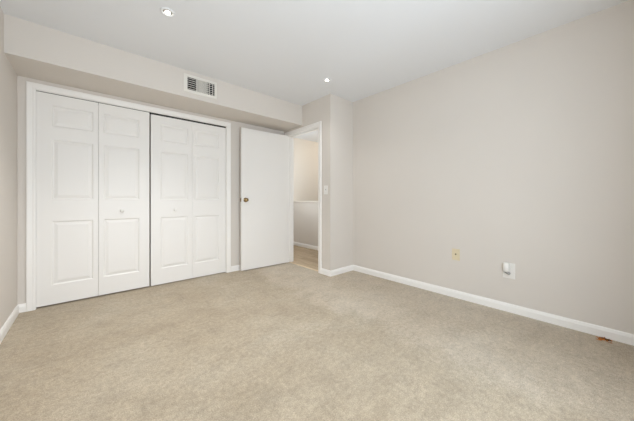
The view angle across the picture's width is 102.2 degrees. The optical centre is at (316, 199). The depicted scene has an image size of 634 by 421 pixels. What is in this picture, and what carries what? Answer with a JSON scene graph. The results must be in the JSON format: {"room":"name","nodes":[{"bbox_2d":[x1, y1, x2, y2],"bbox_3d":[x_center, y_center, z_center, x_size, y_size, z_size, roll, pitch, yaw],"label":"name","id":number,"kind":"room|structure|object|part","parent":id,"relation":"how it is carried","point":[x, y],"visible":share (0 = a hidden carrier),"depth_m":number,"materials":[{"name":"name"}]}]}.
{"room":"empty bedroom","nodes":[
{"label":"empty bedroom","id":0,"kind":"room"},
{"bbox_2d":[0,6,16,328],"bbox_3d":[-1.428,-0.194,0.787,0.115,2.440,4.210,0,0,-42],"label":"wall","id":1,"kind":"structure","parent":0,"point":[8,76],"depth_m":2.06,"materials":[{"name":"beige paint"}]},
{"bbox_2d":[0,305,18,343],"bbox_3d":[-1.380,0.988,0.830,0.014,0.076,3.980,0,0,-42],"label":"baseboard","id":2,"kind":"structure","parent":1,"relation":"attached to","point":[5,328],"depth_m":2.03,"materials":[{"name":"white paint"}]},
{"bbox_2d":[17,76,283,304],"bbox_3d":[-1.622,-0.194,3.354,3.006,2.440,0.115,0,0,-42],"label":"wall","id":3,"kind":"structure","parent":0,"point":[21,81],"depth_m":2.35,"materials":[{"name":"beige paint"}]},
{"bbox_2d":[18,303,25,312],"bbox_3d":[-2.683,0.988,2.325,0.054,0.076,0.014,0,0,-42],"label":"baseboard","id":4,"kind":"structure","parent":3,"relation":"attached to","point":[22,307],"depth_m":2.32,"materials":[{"name":"white paint"}]},
{"bbox_2d":[26,81,230,311],"bbox_3d":[-1.980,-0.028,3.025,1.926,2.108,0.132,0,0,-42],"label":"door frame","id":5,"kind":"structure","parent":3,"relation":"attached to","point":[31,88],"depth_m":2.37,"materials":[{"name":"white paint"}]},
{"bbox_3d":[-2.640,-0.028,2.361,0.056,2.108,0.017,0,0,-42],"label":"casing","id":6,"kind":"part","parent":5,"relation":"part of","materials":[{"name":"white paint"}]},
{"bbox_3d":[-1.942,-1.054,2.982,1.926,0.056,0.017,0,0,-42],"label":"head casing","id":7,"kind":"part","parent":5,"relation":"part of","materials":[{"name":"white paint"}]},
{"bbox_3d":[-1.243,-0.028,3.603,0.056,2.108,0.017,0,0,-42],"label":"casing","id":8,"kind":"part","parent":5,"relation":"part of","materials":[{"name":"white paint"}]},
{"bbox_2d":[39,91,225,127],"bbox_3d":[-1.967,-1.013,3.010,1.806,0.018,0.028,0,0,-42],"label":"door track","id":9,"kind":"object","parent":3,"relation":"attached to","point":[150,113],"visible":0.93,"depth_m":3.13,"materials":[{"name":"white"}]},
{"bbox_2d":[36,91,148,306],"bbox_3d":[-2.297,-0.002,2.699,0.896,2.028,0.075,0,0,-42],"label":"bifold door","id":10,"kind":"structure","parent":9,"relation":"hanging from","point":[67,196],"depth_m":2.64,"materials":[{"name":"white paint"}]},
{"bbox_3d":[-2.476,-0.002,2.557,0.442,2.028,0.034,0,0,-42],"label":"door","id":11,"kind":"part","parent":10,"relation":"part of","materials":[{"name":"white paint"}]},
{"bbox_3d":[-2.140,-0.002,2.856,0.452,2.028,0.034,0,0,-42],"label":"door","id":12,"kind":"part","parent":10,"relation":"part of","materials":[{"name":"white paint"}]},
{"bbox_2d":[150,114,225,285],"bbox_3d":[-1.619,0.007,3.302,0.892,2.017,0.075,0,0,-42],"label":"bifold door","id":13,"kind":"structure","parent":3,"relation":"in","point":[188,159],"depth_m":3.26,"materials":[{"name":"white paint"}]},
{"bbox_3d":[-1.792,0.007,3.165,0.452,2.017,0.034,0,0,-42],"label":"door","id":14,"kind":"part","parent":13,"relation":"part of","materials":[{"name":"white paint"}]},
{"bbox_3d":[-1.458,0.007,3.462,0.438,2.017,0.034,0,0,-42],"label":"door","id":15,"kind":"part","parent":13,"relation":"part of","materials":[{"name":"white paint"}]},
{"bbox_2d":[231,265,239,271],"bbox_3d":[-0.882,0.988,3.925,0.911,0.076,0.014,0,0,-42],"label":"baseboard","id":16,"kind":"structure","parent":3,"relation":"attached to","point":[237,267],"depth_m":3.66,"materials":[{"name":"white paint"}]},
{"bbox_2d":[240,127,287,270],"bbox_3d":[-0.781,-0.005,3.893,0.800,2.038,0.155,0,0,-40],"label":"door","id":17,"kind":"structure","parent":3,"relation":"in","point":[263,155],"depth_m":3.84,"materials":[{"name":"white paint"}]},
{"bbox_2d":[285,121,321,273],"bbox_3d":[-0.186,-0.029,3.914,0.149,2.111,0.879,0,0,-42],"label":"door frame","id":18,"kind":"structure","parent":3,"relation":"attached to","point":[318,125],"depth_m":4.06,"materials":[{"name":"white paint"}]},
{"bbox_3d":[-0.410,-0.029,4.265,0.017,2.111,0.056,0,0,-42],"label":"casing","id":19,"kind":"part","parent":18,"relation":"part of","materials":[{"name":"white paint"}]},
{"bbox_3d":[-0.235,-1.057,3.870,0.017,0.056,0.879,0,0,-42],"label":"head casing","id":20,"kind":"part","parent":18,"relation":"part of","materials":[{"name":"white paint"}]},
{"bbox_3d":[0.038,-0.029,3.562,0.017,2.111,0.056,0,0,-42],"label":"casing","id":21,"kind":"part","parent":18,"relation":"part of","materials":[{"name":"white paint"}]},
{"bbox_2d":[4,14,301,131],"bbox_3d":[-1.465,-1.267,3.090,2.891,0.294,0.489,0,0,-42],"label":"soffit","id":22,"kind":"structure","parent":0,"point":[33,50],"depth_m":2.49,"materials":[{"name":"beige paint"}]},
{"bbox_2d":[184,73,216,98],"bbox_3d":[-1.311,-1.275,2.892,0.356,0.196,0.011,0,0,-42],"label":"ceiling vent","id":23,"kind":"object","parent":22,"relation":"in","point":[192,84],"visible":1,"depth_m":2.88,"materials":[{"name":"white metal"}]},
{"bbox_2d":[294,138,317,200],"bbox_3d":[-0.505,-0.144,5.952,2.346,2.540,0.115,0,0,-42],"label":"wall","id":24,"kind":"structure","parent":0,"point":[305,151],"depth_m":6.08,"materials":[{"name":"beige paint"}]},
{"bbox_2d":[294,202,317,245],"bbox_3d":[0.204,0.543,5.050,0.115,0.965,2.177,0,0,-42],"label":"wall","id":25,"kind":"structure","parent":0,"point":[305,213],"depth_m":5.44,"materials":[{"name":"beige paint"}]},
{"bbox_2d":[294,242,317,249],"bbox_3d":[0.156,0.988,5.007,0.014,0.076,2.177,0,0,-42],"label":"baseboard","id":26,"kind":"structure","parent":25,"relation":"attached to","point":[295,243],"depth_m":5.43,"materials":[{"name":"white paint"}]},
{"bbox_2d":[284,94,335,270],"bbox_3d":[-0.141,-0.194,3.863,0.115,2.440,1.092,0,0,-42],"label":"wall","id":27,"kind":"structure","parent":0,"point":[323,109],"depth_m":3.47,"materials":[{"name":"beige paint"}]},
{"bbox_2d":[321,268,329,275],"bbox_3d":[0.119,0.988,3.473,0.014,0.076,0.191,0,0,-42],"label":"baseboard","id":28,"kind":"structure","parent":27,"relation":"attached to","point":[326,272],"depth_m":3.47,"materials":[{"name":"white paint"}]},
{"bbox_2d":[324,186,327,193],"bbox_3d":[0.115,-0.129,3.476,0.017,0.118,0.074,0,0,-42],"label":"light switch","id":29,"kind":"object","parent":27,"relation":"attached to","point":[325,187],"visible":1,"depth_m":3.47,"materials":[{"name":"white plastic"}]},
{"bbox_2d":[0,0,628,141],"bbox_3d":[0.130,-1.464,2.975,5.352,0.100,5.410,0,0,-42],"label":"ceiling","id":30,"kind":"structure","parent":0,"point":[285,50],"depth_m":2.18,"materials":[{"name":"white paint"}]},
{"bbox_2d":[160,7,174,16],"bbox_3d":[-1.127,-1.408,1.931,0.100,0.011,0.100,0,0,-42],"label":"recessed light","id":31,"kind":"object","parent":30,"relation":"in","point":[168,12],"visible":1,"depth_m":1.92,"materials":[{"name":"white paint"}]},
{"bbox_2d":[0,245,633,420],"bbox_3d":[0.102,1.076,2.950,5.427,0.100,5.410,0,0,-42],"label":"floor","id":32,"kind":"structure","parent":0,"point":[288,341],"depth_m":1.66,"materials":[{"name":"beige carpet"}]},
{"bbox_2d":[289,262,317,270],"bbox_3d":[-0.194,1.022,3.906,0.036,0.008,0.759,0,0,-42],"label":"threshold","id":33,"kind":"object","parent":32,"relation":"on","point":[289,262],"visible":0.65,"depth_m":3.90,"materials":[{"name":"beige wood"}]},
{"bbox_2d":[596,336,612,343],"bbox_3d":[2.096,1.020,1.871,0.073,0.011,0.084,0,0,-42],"label":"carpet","id":34,"kind":"object","parent":32,"relation":"on","point":[599,338],"visible":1,"depth_m":1.86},
{"bbox_2d":[336,96,352,268],"bbox_3d":[0.399,-0.194,3.690,0.462,2.440,0.115,0,0,-42],"label":"wall","id":35,"kind":"structure","parent":0,"point":[344,108],"depth_m":3.60,"materials":[{"name":"beige paint"}]},
{"bbox_2d":[330,265,352,276],"bbox_3d":[0.351,0.988,3.561,0.476,0.076,0.014,0,0,-42],"label":"baseboard","id":36,"kind":"structure","parent":35,"relation":"attached to","point":[347,268],"depth_m":3.54,"materials":[{"name":"white paint"}]},
{"bbox_2d":[353,0,633,333],"bbox_3d":[1.565,-0.194,2.640,0.115,2.440,3.003,0,0,-42],"label":"wall","id":37,"kind":"structure","parent":0,"point":[520,153],"depth_m":2.29,"materials":[{"name":"beige paint"}]},
{"bbox_2d":[452,248,459,260],"bbox_3d":[1.448,0.576,2.673,0.016,0.118,0.076,0,0,-42],"label":"outlet","id":38,"kind":"object","parent":37,"relation":"attached to","point":[455,252],"visible":1,"depth_m":2.67,"materials":[{"name":"beige plastic"}]},
{"bbox_2d":[353,265,633,345],"bbox_3d":[1.478,0.988,2.640,0.014,0.076,2.888,0,0,-42],"label":"baseboard","id":39,"kind":"structure","parent":37,"relation":"attached to","point":[624,337],"depth_m":2.28,"materials":[{"name":"white paint"}]},
{"bbox_2d":[503,262,514,278],"bbox_3d":[1.752,0.650,2.337,0.008,0.140,0.092,0,0,-42],"label":"power outlet","id":40,"kind":"object","parent":37,"relation":"attached to","point":[512,266],"visible":0.47,"depth_m":2.32,"materials":[{"name":"white plastic"}]},
{"bbox_2d":[503,262,510,274],"bbox_3d":[1.728,0.629,2.329,0.037,0.111,0.055,0,0,-42],"label":"plug","id":41,"kind":"object","parent":40,"relation":"attached to","point":[506,267],"visible":1,"depth_m":2.32,"materials":[{"name":"white plastic"}]}
]}

